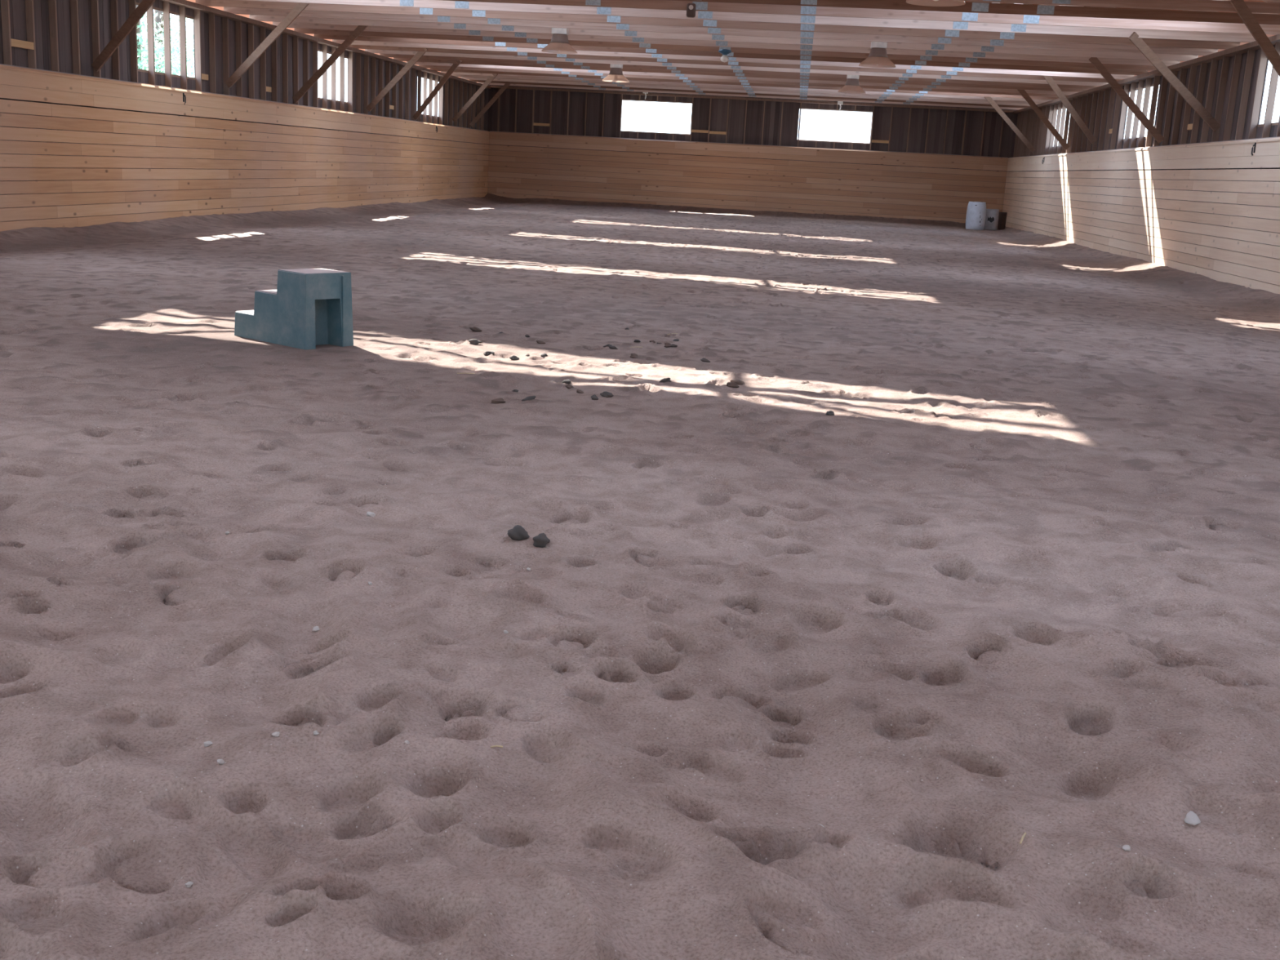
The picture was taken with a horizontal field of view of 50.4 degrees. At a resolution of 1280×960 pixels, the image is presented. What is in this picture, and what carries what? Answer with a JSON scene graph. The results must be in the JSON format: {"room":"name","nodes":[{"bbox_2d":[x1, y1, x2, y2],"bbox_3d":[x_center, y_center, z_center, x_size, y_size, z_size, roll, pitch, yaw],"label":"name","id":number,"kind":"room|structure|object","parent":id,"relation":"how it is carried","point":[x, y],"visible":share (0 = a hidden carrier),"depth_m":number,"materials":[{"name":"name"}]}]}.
{"room":"sports facility","nodes":[
{"label":"sports facility","id":0,"kind":"room"},
{"bbox_2d":[0,0,490,231],"bbox_3d":[-8.919,-4.969,18.140,0.276,4.250,61.830,4,13,6],"label":"wall","id":1,"kind":"structure","parent":0,"point":[80,145],"depth_m":25.02,"materials":[{"name":"brown wood"}]},
{"bbox_2d":[91,0,155,71],"bbox_3d":[-7.471,-6.893,20.189,2.645,1.599,0.084,14,17,39],"label":"knee brace","id":2,"kind":"object","parent":1,"relation":"attached to","point":[144,5],"visible":1,"depth_m":20.49,"materials":[{"name":"brown wood"}]},
{"bbox_2d":[135,2,195,79],"bbox_3d":[-8.294,-7.617,23.672,0.032,1.101,2.452,4,13,6],"label":"window","id":3,"kind":"structure","parent":1,"relation":"in","point":[136,3],"depth_m":23.81,"materials":[{"name":"brown wood"}]},
{"bbox_2d":[182,93,186,104],"bbox_3d":[-8.046,-6.741,24.030,0.050,0.206,0.040,4,13,6],"label":"hook","id":4,"kind":"object","parent":1,"relation":"attached to","point":[184,95],"visible":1,"depth_m":24.02,"materials":[{"name":"grey metal"}]},
{"bbox_2d":[225,2,309,88],"bbox_3d":[-6.854,-7.977,24.902,2.741,1.551,0.086,15,17,41],"label":"knee brace","id":5,"kind":"object","parent":1,"relation":"attached to","point":[300,7],"visible":0.92,"depth_m":24.85,"materials":[{"name":"brown wood"}]},
{"bbox_2d":[292,25,367,102],"bbox_3d":[-6.509,-8.730,28.458,2.443,1.646,0.086,13,17,38],"label":"knee brace","id":6,"kind":"object","parent":1,"relation":"attached to","point":[358,30],"visible":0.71,"depth_m":28.42,"materials":[{"name":"brown wood"}]},
{"bbox_2d":[317,48,348,103],"bbox_3d":[-7.304,-9.520,32.124,0.032,1.101,2.452,4,13,6],"label":"window","id":7,"kind":"structure","parent":1,"relation":"in","point":[320,51],"depth_m":31.97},
{"bbox_2d":[366,48,427,111],"bbox_3d":[-6.037,-9.934,33.703,2.030,1.609,0.082,11,15,32],"label":"knee brace","id":8,"kind":"object","parent":1,"relation":"attached to","point":[415,59],"visible":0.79,"depth_m":33.69,"materials":[{"name":"brown wood"}]},
{"bbox_2d":[413,60,461,119],"bbox_3d":[-5.624,-10.786,37.589,0.100,1.662,2.304,-8,17,-40],"label":"knee brace","id":9,"kind":"object","parent":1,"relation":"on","point":[454,66],"visible":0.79,"depth_m":37.56,"materials":[{"name":"brown wood"}]},
{"bbox_2d":[452,73,497,122],"bbox_3d":[-5.132,-11.876,42.187,1.925,1.558,0.090,13,17,38],"label":"knee brace","id":10,"kind":"object","parent":1,"relation":"attached to","point":[491,78],"visible":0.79,"depth_m":42.17,"materials":[{"name":"brown wood"}]},
{"bbox_2d":[469,83,510,127],"bbox_3d":[-4.975,-12.539,45.269,1.445,1.620,0.095,-3,14,-25],"label":"knee brace","id":11,"kind":"object","parent":1,"relation":"attached to","point":[505,86],"visible":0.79,"depth_m":45.24,"materials":[{"name":"brown wood"}]},
{"bbox_3d":[0.234,-7.680,16.310,18.388,2.791,0.043,4,13,6],"label":"roof truss","id":12,"kind":"object","parent":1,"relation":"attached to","visible":0},
{"bbox_2d":[906,0,965,6],"bbox_3d":[3.538,-5.909,16.176,0.700,0.445,0.700,4,13,6],"label":"lamp","id":13,"kind":"object","parent":12,"relation":"hanging from","point":[920,2],"visible":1,"depth_m":16.47,"materials":[{"name":"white metal"}]},
{"bbox_2d":[0,192,1279,959],"bbox_3d":[-0.015,-2.653,17.645,18.470,0.353,61.960,4,13,6],"label":"floor","id":14,"kind":"structure","parent":0,"point":[1022,575],"depth_m":4.64,"materials":[{"name":"sand"}]},
{"bbox_2d":[184,881,193,887],"bbox_3d":[-0.899,0.806,2.712,0.016,0.011,0.014,0,13,-11],"label":"pebble","id":15,"kind":"object","parent":14,"relation":"on","point":[188,884],"visible":1,"depth_m":2.71,"materials":[{"name":"stone"}]},
{"bbox_2d":[204,741,213,746],"bbox_3d":[-1.041,0.636,3.279,0.020,0.014,0.017,7,14,15],"label":"pebble","id":16,"kind":"object","parent":14,"relation":"on","point":[206,744],"visible":1,"depth_m":3.27,"materials":[{"name":"stone"}]},
{"bbox_2d":[217,759,224,764],"bbox_3d":[-0.981,0.660,3.183,0.017,0.017,0.022,-2,14,-19],"label":"pebble","id":17,"kind":"object","parent":14,"relation":"on","point":[220,762],"visible":1,"depth_m":3.18,"materials":[{"name":"stone"}]},
{"bbox_2d":[271,731,279,737],"bbox_3d":[-0.885,0.619,3.307,0.014,0.013,0.020,15,18,43],"label":"pebble","id":18,"kind":"object","parent":14,"relation":"on","point":[276,734],"visible":1,"depth_m":3.30,"materials":[{"name":"stone"}]},
{"bbox_2d":[234,268,353,350],"bbox_3d":[-2.624,-1.308,10.287,0.900,0.589,0.440,13,17,38],"label":"mounting block","id":19,"kind":"object","parent":14,"relation":"on","point":[308,308],"visible":0.94,"depth_m":10.07,"materials":[{"name":"teal plastic"}]},
{"bbox_2d":[311,626,319,631],"bbox_3d":[-1.012,0.466,4.247,0.025,0.016,0.026,14,17,40],"label":"pebble","id":20,"kind":"object","parent":14,"relation":"on","point":[315,628],"visible":1,"depth_m":4.24,"materials":[{"name":"stone"}]},
{"bbox_2d":[313,730,319,735],"bbox_3d":[-0.792,0.619,3.327,0.017,0.011,0.012,12,16,35],"label":"pebble","id":21,"kind":"object","parent":14,"relation":"on","point":[315,732],"visible":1,"depth_m":3.32,"materials":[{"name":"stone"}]},
{"bbox_2d":[366,511,375,516],"bbox_3d":[-1.112,0.144,5.619,0.038,0.025,0.029,0,13,-14],"label":"pebble","id":22,"kind":"object","parent":14,"relation":"on","point":[369,513],"visible":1,"depth_m":5.61,"materials":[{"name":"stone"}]},
{"bbox_2d":[468,338,481,344],"bbox_3d":[-1.292,-1.079,10.636,0.110,0.049,0.065,9,14,23],"label":"clod","id":23,"kind":"object","parent":14,"relation":"on","point":[473,341],"visible":1,"depth_m":10.61,"materials":[{"name":"grey stone"}]},
{"bbox_2d":[469,326,481,332],"bbox_3d":[-1.392,-1.271,11.527,0.108,0.056,0.065,3,13,-1],"label":"clod","id":24,"kind":"object","parent":14,"relation":"on","point":[474,328],"visible":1,"depth_m":11.50,"materials":[{"name":"brown soil"}]},
{"bbox_2d":[483,351,494,355],"bbox_3d":[-1.140,-0.952,10.276,0.088,0.044,0.056,-2,14,-20],"label":"clod","id":25,"kind":"object","parent":14,"relation":"on","point":[486,353],"visible":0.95,"depth_m":10.26,"materials":[{"name":"soil"}]},
{"bbox_2d":[490,744,502,747],"bbox_3d":[-0.351,0.653,3.335,0.031,0.008,0.005,3,13,0],"label":"straw wisp","id":26,"kind":"object","parent":14,"relation":"on","point":[496,745],"visible":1,"depth_m":3.33,"materials":[{"name":"beige"}]},
{"bbox_2d":[490,398,505,403],"bbox_3d":[-0.864,-0.477,8.300,0.088,0.048,0.056,4,13,4],"label":"clod","id":27,"kind":"object","parent":14,"relation":"on","point":[496,400],"visible":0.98,"depth_m":8.28,"materials":[{"name":"brown soil"}]},
{"bbox_2d":[509,355,519,359],"bbox_3d":[-0.936,-0.902,10.116,0.063,0.055,0.099,7,14,16],"label":"clod","id":28,"kind":"object","parent":14,"relation":"on","point":[513,357],"visible":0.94,"depth_m":10.08,"materials":[{"name":"grey soil"}]},
{"bbox_2d":[507,524,529,540],"bbox_3d":[-0.472,0.210,5.233,0.086,0.070,0.069,-2,14,-20],"label":"lump","id":29,"kind":"object","parent":14,"relation":"on","point":[517,532],"visible":1,"depth_m":5.21,"materials":[{"name":"grey stone"}]},
{"bbox_2d":[521,395,535,400],"bbox_3d":[-0.687,-0.501,8.376,0.073,0.041,0.068,15,18,42],"label":"clod","id":30,"kind":"object","parent":14,"relation":"on","point":[530,397],"visible":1,"depth_m":8.36,"materials":[{"name":"grey soil"}]},
{"bbox_2d":[536,340,545,343],"bbox_3d":[-0.797,-1.109,10.946,0.067,0.031,0.079,-2,14,-19],"label":"clod","id":31,"kind":"object","parent":14,"relation":"on","point":[537,341],"visible":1,"depth_m":10.92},
{"bbox_2d":[533,533,550,547],"bbox_3d":[-0.376,0.233,5.186,0.062,0.060,0.073,6,13,13],"label":"lump","id":32,"kind":"object","parent":14,"relation":"on","point":[540,540],"visible":1,"depth_m":5.16,"materials":[{"name":"grey stone"}]},
{"bbox_2d":[561,378,570,384],"bbox_3d":[-0.497,-0.662,9.162,0.063,0.035,0.080,3,13,1],"label":"clod","id":33,"kind":"object","parent":14,"relation":"on","point":[566,381],"visible":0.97,"depth_m":9.14,"materials":[{"name":"grey soil"}]},
{"bbox_2d":[565,384,573,388],"bbox_3d":[-0.463,-0.610,8.935,0.046,0.040,0.074,14,17,39],"label":"clod","id":34,"kind":"object","parent":14,"relation":"on","point":[568,386],"visible":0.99,"depth_m":8.91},
{"bbox_2d":[576,389,583,393],"bbox_3d":[-0.388,-0.570,8.791,0.039,0.028,0.059,-3,14,-24],"label":"clod","id":35,"kind":"object","parent":14,"relation":"on","point":[577,390],"visible":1,"depth_m":8.78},
{"bbox_2d":[591,394,598,399],"bbox_3d":[-0.284,-0.511,8.474,0.046,0.040,0.069,0,13,-11],"label":"clod","id":36,"kind":"object","parent":14,"relation":"on","point":[594,397],"visible":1,"depth_m":8.45,"materials":[{"name":"soil"}]},
{"bbox_2d":[600,391,613,397],"bbox_3d":[-0.210,-0.538,8.592,0.087,0.040,0.053,4,13,3],"label":"clod","id":37,"kind":"object","parent":14,"relation":"on","point":[606,394],"visible":1,"depth_m":8.57,"materials":[{"name":"grey soil"}]},
{"bbox_2d":[608,345,617,349],"bbox_3d":[-0.213,-1.054,10.859,0.076,0.040,0.048,-1,14,-18],"label":"clod","id":38,"kind":"object","parent":14,"relation":"on","point":[611,347],"visible":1,"depth_m":10.84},
{"bbox_2d":[630,353,637,358],"bbox_3d":[-0.045,-0.949,10.426,0.061,0.045,0.098,1,13,-10],"label":"clod","id":39,"kind":"object","parent":14,"relation":"on","point":[633,355],"visible":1,"depth_m":10.40,"materials":[{"name":"soil"}]},
{"bbox_2d":[659,377,671,382],"bbox_3d":[0.172,-0.676,9.261,0.084,0.046,0.058,4,13,5],"label":"clod","id":40,"kind":"object","parent":14,"relation":"on","point":[665,380],"visible":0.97,"depth_m":9.24,"materials":[{"name":"grey soil"}]},
{"bbox_2d":[664,342,671,347],"bbox_3d":[0.231,-1.095,11.073,0.067,0.049,0.108,0,13,-14],"label":"clod","id":41,"kind":"object","parent":14,"relation":"on","point":[666,344],"visible":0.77,"depth_m":11.05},
{"bbox_2d":[700,357,710,362],"bbox_3d":[0.498,-0.907,10.365,0.078,0.045,0.051,9,14,25],"label":"clod","id":42,"kind":"object","parent":14,"relation":"on","point":[704,359],"visible":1,"depth_m":10.35,"materials":[{"name":"grey soil"}]},
{"bbox_2d":[726,382,739,387],"bbox_3d":[0.626,-0.641,9.180,0.094,0.043,0.060,9,14,24],"label":"clod","id":43,"kind":"object","parent":14,"relation":"on","point":[733,384],"visible":1,"depth_m":9.16,"materials":[{"name":"soil"}]},
{"bbox_2d":[729,378,744,385],"bbox_3d":[0.669,-0.668,9.290,0.077,0.039,0.096,12,16,34],"label":"clod","id":44,"kind":"object","parent":14,"relation":"on","point":[735,380],"visible":0.85,"depth_m":9.27,"materials":[{"name":"soil"}]},
{"bbox_2d":[825,410,834,415],"bbox_3d":[1.169,-0.406,8.367,0.053,0.040,0.086,6,13,12],"label":"clod","id":45,"kind":"object","parent":14,"relation":"on","point":[829,412],"visible":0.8,"depth_m":8.34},
{"bbox_2d":[965,201,986,230],"bbox_3d":[10.634,-8.369,43.038,0.610,0.865,0.612,0,13,-11],"label":"barrel","id":46,"kind":"object","parent":14,"relation":"on","point":[975,215],"visible":1,"depth_m":42.81,"materials":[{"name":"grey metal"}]},
{"bbox_2d":[983,208,999,230],"bbox_3d":[11.261,-8.353,43.588,0.444,0.650,0.445,11,15,32],"label":"drum","id":47,"kind":"object","parent":14,"relation":"on","point":[992,215],"visible":0.91,"depth_m":43.41,"materials":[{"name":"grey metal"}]},
{"bbox_2d":[997,211,1007,230],"bbox_3d":[11.702,-8.371,43.945,0.260,0.570,0.260,4,13,6],"label":"bin","id":48,"kind":"object","parent":14,"relation":"on","point":[1002,215],"visible":0.95,"depth_m":43.86,"materials":[{"name":"brown"}]},
{"bbox_2d":[1019,832,1026,844],"bbox_3d":[0.845,0.789,2.998,0.005,0.008,0.051,10,15,26],"label":"straw wisp","id":49,"kind":"object","parent":14,"relation":"on","point":[1024,833],"visible":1,"depth_m":2.99,"materials":[{"name":"beige"}]},
{"bbox_2d":[1122,844,1130,851],"bbox_3d":[1.050,0.795,2.935,0.017,0.015,0.024,11,15,32],"label":"pebble","id":50,"kind":"object","parent":14,"relation":"on","point":[1126,847],"visible":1,"depth_m":2.93,"materials":[{"name":"stone"}]},
{"bbox_2d":[1183,810,1200,825],"bbox_3d":[1.271,0.780,3.131,0.035,0.023,0.034,-6,16,-34],"label":"pebble","id":51,"kind":"object","parent":14,"relation":"on","point":[1191,818],"visible":1,"depth_m":3.12,"materials":[{"name":"stone"}]},
{"bbox_2d":[186,0,1279,89],"bbox_3d":[0.270,-7.794,16.583,19.570,2.770,62.810,4,13,6],"label":"ceiling","id":52,"kind":"structure","parent":0,"point":[221,8],"depth_m":26.59,"materials":[{"name":"brown wood"}]},
{"bbox_2d":[195,0,1239,49],"bbox_3d":[1.083,-9.314,23.562,18.388,2.791,0.043,4,13,6],"label":"ceiling beam","id":53,"kind":"structure","parent":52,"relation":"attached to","point":[228,3],"depth_m":23.79,"materials":[{"name":"brown wood"}]},
{"bbox_2d":[223,6,1217,55],"bbox_3d":[1.225,-9.586,24.771,18.388,2.791,0.043,4,13,6],"label":"ceiling beam","id":54,"kind":"structure","parent":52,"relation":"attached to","point":[377,16],"depth_m":25.01,"materials":[{"name":"brown wood"}]},
{"bbox_2d":[248,14,1198,61],"bbox_3d":[1.366,-9.858,25.980,18.388,2.791,0.043,4,13,6],"label":"ceiling beam","id":55,"kind":"structure","parent":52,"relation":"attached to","point":[258,17],"depth_m":26.22,"materials":[{"name":"brown wood"}]},
{"bbox_2d":[541,27,577,53],"bbox_3d":[-1.560,-8.561,26.472,0.700,0.445,0.700,4,13,6],"label":"lamp","id":56,"kind":"object","parent":55,"relation":"hanging from","point":[559,43],"visible":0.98,"depth_m":26.32,"materials":[{"name":"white metal"}]},
{"bbox_2d":[858,41,895,67],"bbox_3d":[4.532,-8.098,25.863,0.700,0.445,0.700,4,13,6],"label":"lamp","id":57,"kind":"object","parent":55,"relation":"hanging from","point":[877,57],"visible":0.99,"depth_m":25.71,"materials":[{"name":"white metal"}]},
{"bbox_2d":[293,1,1156,71],"bbox_3d":[1.649,-10.403,28.397,18.388,2.791,0.043,4,13,6],"label":"ceiling beam","id":58,"kind":"structure","parent":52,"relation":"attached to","point":[369,33],"depth_m":28.64,"materials":[{"name":"brown wood"}]},
{"bbox_2d":[718,48,731,62],"bbox_3d":[1.783,-8.921,28.589,0.280,0.265,0.280,4,13,6],"label":"lamp","id":59,"kind":"object","parent":58,"relation":"hanging from","point":[724,58],"visible":1,"depth_m":28.52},
{"bbox_2d":[272,3,1179,66],"bbox_3d":[1.508,-10.130,27.188,18.388,2.791,0.043,4,13,6],"label":"ceiling beam","id":60,"kind":"structure","parent":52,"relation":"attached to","point":[299,25],"depth_m":27.43,"materials":[{"name":"brown wood"}]},
{"bbox_2d":[314,34,1147,75],"bbox_3d":[1.791,-10.675,29.605,18.388,2.791,0.043,4,13,6],"label":"ceiling beam","id":61,"kind":"structure","parent":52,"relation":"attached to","point":[1123,72],"depth_m":29.84,"materials":[{"name":"brown wood"}]},
{"bbox_2d":[332,39,1133,79],"bbox_3d":[1.932,-10.947,30.814,18.388,2.791,0.043,4,13,6],"label":"ceiling beam","id":62,"kind":"structure","parent":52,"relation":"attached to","point":[340,42],"depth_m":31.06,"materials":[{"name":"brown wood"}]},
{"bbox_2d":[349,44,1120,82],"bbox_3d":[2.074,-11.219,32.023,18.388,2.791,0.043,4,13,6],"label":"ceiling beam","id":63,"kind":"structure","parent":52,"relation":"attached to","point":[357,46],"depth_m":32.28,"materials":[{"name":"brown wood"}]},
{"bbox_2d":[364,48,1108,86],"bbox_3d":[2.216,-11.492,33.231,18.388,2.791,0.043,4,13,6],"label":"ceiling beam","id":64,"kind":"structure","parent":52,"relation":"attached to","point":[380,51],"depth_m":33.49,"materials":[{"name":"brown wood"}]},
{"bbox_2d":[379,53,1097,88],"bbox_3d":[2.357,-11.764,34.440,18.388,2.791,0.043,4,13,6],"label":"ceiling beam","id":65,"kind":"structure","parent":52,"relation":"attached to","point":[395,55],"depth_m":34.70,"materials":[{"name":"brown wood"}]},
{"bbox_2d":[602,63,629,82],"bbox_3d":[-0.612,-10.466,34.918,0.700,0.445,0.700,4,13,6],"label":"lamp","id":66,"kind":"object","parent":65,"relation":"hanging from","point":[615,74],"visible":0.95,"depth_m":34.77,"materials":[{"name":"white metal"}]},
{"bbox_2d":[837,75,865,93],"bbox_3d":[5.362,-10.012,34.321,0.700,0.445,0.700,4,13,6],"label":"lamp","id":67,"kind":"object","parent":65,"relation":"hanging from","point":[851,86],"visible":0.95,"depth_m":34.17,"materials":[{"name":"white metal"}]},
{"bbox_2d":[393,57,1088,92],"bbox_3d":[2.499,-12.036,35.649,18.388,2.791,0.043,4,13,6],"label":"ceiling beam","id":68,"kind":"structure","parent":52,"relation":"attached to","point":[1017,87],"depth_m":35.90,"materials":[{"name":"brown wood"}]},
{"bbox_2d":[406,61,1077,94],"bbox_3d":[2.640,-12.308,36.858,18.388,2.791,0.043,4,13,6],"label":"ceiling beam","id":69,"kind":"structure","parent":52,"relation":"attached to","point":[416,63],"depth_m":37.12,"materials":[{"name":"brown wood"}]},
{"bbox_2d":[418,65,1069,97],"bbox_3d":[2.782,-12.580,38.066,18.388,2.791,0.043,4,13,6],"label":"ceiling beam","id":70,"kind":"structure","parent":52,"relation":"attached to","point":[424,66],"depth_m":38.33,"materials":[{"name":"brown wood"}]},
{"bbox_2d":[430,68,1058,99],"bbox_3d":[2.923,-12.853,39.275,18.388,2.791,0.043,4,13,6],"label":"ceiling beam","id":71,"kind":"structure","parent":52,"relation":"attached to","point":[435,69],"depth_m":39.54,"materials":[{"name":"brown wood"}]},
{"bbox_2d":[460,76,1030,106],"bbox_3d":[3.348,-13.669,42.901,18.388,2.791,0.043,4,13,6],"label":"ceiling beam","id":72,"kind":"structure","parent":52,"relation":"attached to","point":[467,78],"depth_m":43.17,"materials":[{"name":"brown wood"}]},
{"bbox_2d":[440,71,1052,102],"bbox_3d":[3.065,-13.125,40.483,18.388,2.791,0.043,4,13,6],"label":"ceiling beam","id":73,"kind":"structure","parent":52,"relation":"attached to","point":[454,73],"depth_m":40.75,"materials":[{"name":"brown wood"}]},
{"bbox_2d":[451,74,1044,104],"bbox_3d":[3.206,-13.397,41.692,18.388,2.791,0.043,4,13,6],"label":"ceiling beam","id":74,"kind":"structure","parent":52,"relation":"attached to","point":[455,75],"depth_m":41.96,"materials":[{"name":"brown wood"}]},
{"bbox_2d":[469,80,1030,107],"bbox_3d":[3.489,-13.941,44.109,18.388,2.791,0.043,4,13,6],"label":"ceiling beam","id":75,"kind":"structure","parent":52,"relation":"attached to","point":[475,81],"depth_m":44.38,"materials":[{"name":"brown wood"}]},
{"bbox_2d":[244,0,1255,42],"bbox_3d":[0.942,-9.042,22.354,18.388,2.791,0.043,4,13,6],"label":"ceiling beam","id":76,"kind":"structure","parent":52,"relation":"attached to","point":[480,6],"depth_m":22.46,"materials":[{"name":"brown wood"}]},
{"bbox_2d":[478,82,1024,110],"bbox_3d":[3.631,-14.214,45.318,18.388,2.791,0.043,4,13,6],"label":"ceiling beam","id":77,"kind":"structure","parent":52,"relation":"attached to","point":[491,83],"depth_m":45.57,"materials":[{"name":"brown wood"}]},
{"bbox_2d":[442,0,1279,35],"bbox_3d":[0.800,-8.769,21.145,18.388,2.791,0.043,4,13,6],"label":"ceiling beam","id":78,"kind":"structure","parent":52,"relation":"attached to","point":[1213,27],"depth_m":21.08,"materials":[{"name":"brown wood"}]},
{"bbox_2d":[686,3,696,17],"bbox_3d":[0.804,-7.385,21.383,0.140,0.210,0.111,4,13,6],"label":"sensor box","id":79,"kind":"object","parent":78,"relation":"attached to","point":[691,7],"visible":1,"depth_m":21.34,"materials":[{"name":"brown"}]},
{"bbox_2d":[671,0,1279,25],"bbox_3d":[0.659,-8.497,19.936,18.388,2.791,0.043,4,13,6],"label":"ceiling beam","id":80,"kind":"structure","parent":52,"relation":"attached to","point":[975,7],"depth_m":19.70,"materials":[{"name":"brown wood"}]},
{"bbox_2d":[964,0,1279,13],"bbox_3d":[0.517,-8.225,18.727,18.388,2.791,0.043,4,13,6],"label":"ceiling beam","id":81,"kind":"structure","parent":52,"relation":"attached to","point":[1186,5],"depth_m":18.34,"materials":[{"name":"brown wood"}]},
{"bbox_2d":[1256,0,1279,1],"bbox_3d":[0.376,-7.953,17.519,18.388,2.791,0.043,4,13,6],"label":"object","id":82,"kind":"object","parent":52,"relation":"attached to","point":[1256,0],"visible":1,"depth_m":17.06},
{"bbox_2d":[482,84,1017,222],"bbox_3d":[3.634,-12.357,46.761,18.410,7.029,0.276,4,13,6],"label":"wall","id":83,"kind":"structure","parent":0,"point":[740,153],"depth_m":46.97,"materials":[{"name":"brown wood"}]},
{"bbox_2d":[621,98,692,135],"bbox_3d":[0.572,-12.592,47.199,2.472,1.101,0.032,4,13,6],"label":"window","id":84,"kind":"structure","parent":83,"relation":"in","point":[623,99],"depth_m":47.18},
{"bbox_2d":[796,107,872,144],"bbox_3d":[6.664,-12.128,46.582,2.472,1.101,0.048,4,13,6],"label":"window","id":85,"kind":"structure","parent":83,"relation":"in","point":[818,125],"depth_m":46.56,"materials":[{"name":"white glass"}]},
{"bbox_2d":[837,101,843,110],"bbox_3d":[6.788,-12.727,46.119,0.170,0.359,0.100,4,13,6],"label":"lamp","id":86,"kind":"object","parent":83,"relation":"attached to","point":[839,103],"visible":0.73,"depth_m":46.06,"materials":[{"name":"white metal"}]},
{"bbox_2d":[1002,34,1279,293],"bbox_3d":[9.058,-3.603,16.343,0.276,4.250,61.830,4,13,6],"label":"wall","id":87,"kind":"structure","parent":0,"point":[1197,200],"depth_m":26.10,"materials":[{"name":"beige wood"}]},
{"bbox_2d":[983,96,1035,152],"bbox_3d":[11.046,-10.636,40.572,2.328,1.585,0.093,-5,15,-32],"label":"knee brace","id":88,"kind":"object","parent":87,"relation":"attached to","point":[991,101],"visible":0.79,"depth_m":40.55,"materials":[{"name":"brown wood"}]},
{"bbox_2d":[1017,89,1069,150],"bbox_3d":[10.613,-9.543,35.813,1.661,1.598,0.068,1,13,-9],"label":"knee brace","id":89,"kind":"object","parent":87,"relation":"attached to","point":[1023,92],"visible":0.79,"depth_m":35.80,"materials":[{"name":"brown wood"}]},
{"bbox_2d":[1043,75,1096,143],"bbox_3d":[10.153,-8.753,32.073,2.242,1.514,0.100,-7,16,-37],"label":"knee brace","id":90,"kind":"object","parent":87,"relation":"attached to","point":[1051,82],"visible":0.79,"depth_m":32.05,"materials":[{"name":"brown wood"}]},
{"bbox_2d":[1088,57,1164,143],"bbox_3d":[9.539,-7.465,26.657,1.612,1.623,0.051,5,13,9],"label":"knee brace","id":91,"kind":"object","parent":87,"relation":"attached to","point":[1095,61],"visible":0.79,"depth_m":26.64,"materials":[{"name":"brown wood"}]},
{"bbox_2d":[1122,84,1153,140],"bbox_3d":[10.819,-7.928,29.381,0.032,1.101,2.632,4,13,6],"label":"window","id":92,"kind":"structure","parent":87,"relation":"in","point":[1152,85],"depth_m":29.43,"materials":[{"name":"brown wood"}]},
{"bbox_2d":[1128,31,1220,131],"bbox_3d":[8.885,-6.580,22.548,2.288,1.448,0.084,-3,15,-26],"label":"knee brace","id":93,"kind":"object","parent":87,"relation":"attached to","point":[1144,49],"visible":1,"depth_m":22.50,"materials":[{"name":"brown wood"}]},
{"bbox_2d":[1251,142,1256,155],"bbox_3d":[9.494,-5.124,21.051,0.050,0.206,0.040,4,13,6],"label":"hook","id":94,"kind":"object","parent":87,"relation":"attached to","point":[1255,144],"visible":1,"depth_m":21.04,"materials":[{"name":"grey metal"}]},
{"bbox_2d":[1230,0,1279,76],"bbox_3d":[8.522,-5.572,18.175,1.847,1.605,0.084,-2,14,-21],"label":"knee brace","id":95,"kind":"object","parent":87,"relation":"attached to","point":[1241,7],"visible":1,"depth_m":17.93,"materials":[{"name":"brown wood"}]},
{"bbox_2d":[1257,122,1278,126],"bbox_3d":[9.758,-5.887,20.318,0.032,1.101,2.632,4,13,6],"label":"window","id":96,"kind":"structure","parent":87,"relation":"in","point":[1273,123],"depth_m":21.04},
{"label":"outside","id":97,"kind":"structure","parent":0,"visible":0},
{"bbox_3d":[2.981,-5.852,34.443,200.000,0.250,210.000,4,13,6],"label":"ground","id":98,"kind":"structure","parent":97,"visible":0},
{"bbox_2d":[136,4,194,76],"bbox_3d":[-16.142,-12.838,42.267,6.099,7.864,5.603,11,15,30],"label":"leafy tree","id":99,"kind":"object","parent":98,"relation":"on","point":[158,48],"visible":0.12,"depth_m":42.01,"materials":[{"name":"green plant"}]},
{"bbox_2d":[140,9,194,77],"bbox_3d":[-17.033,-13.598,47.589,6.233,8.432,7.107,-3,14,-24],"label":"leafy tree","id":100,"kind":"object","parent":98,"relation":"on","point":[157,19],"visible":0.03,"depth_m":46.38,"materials":[{"name":"green plant"}]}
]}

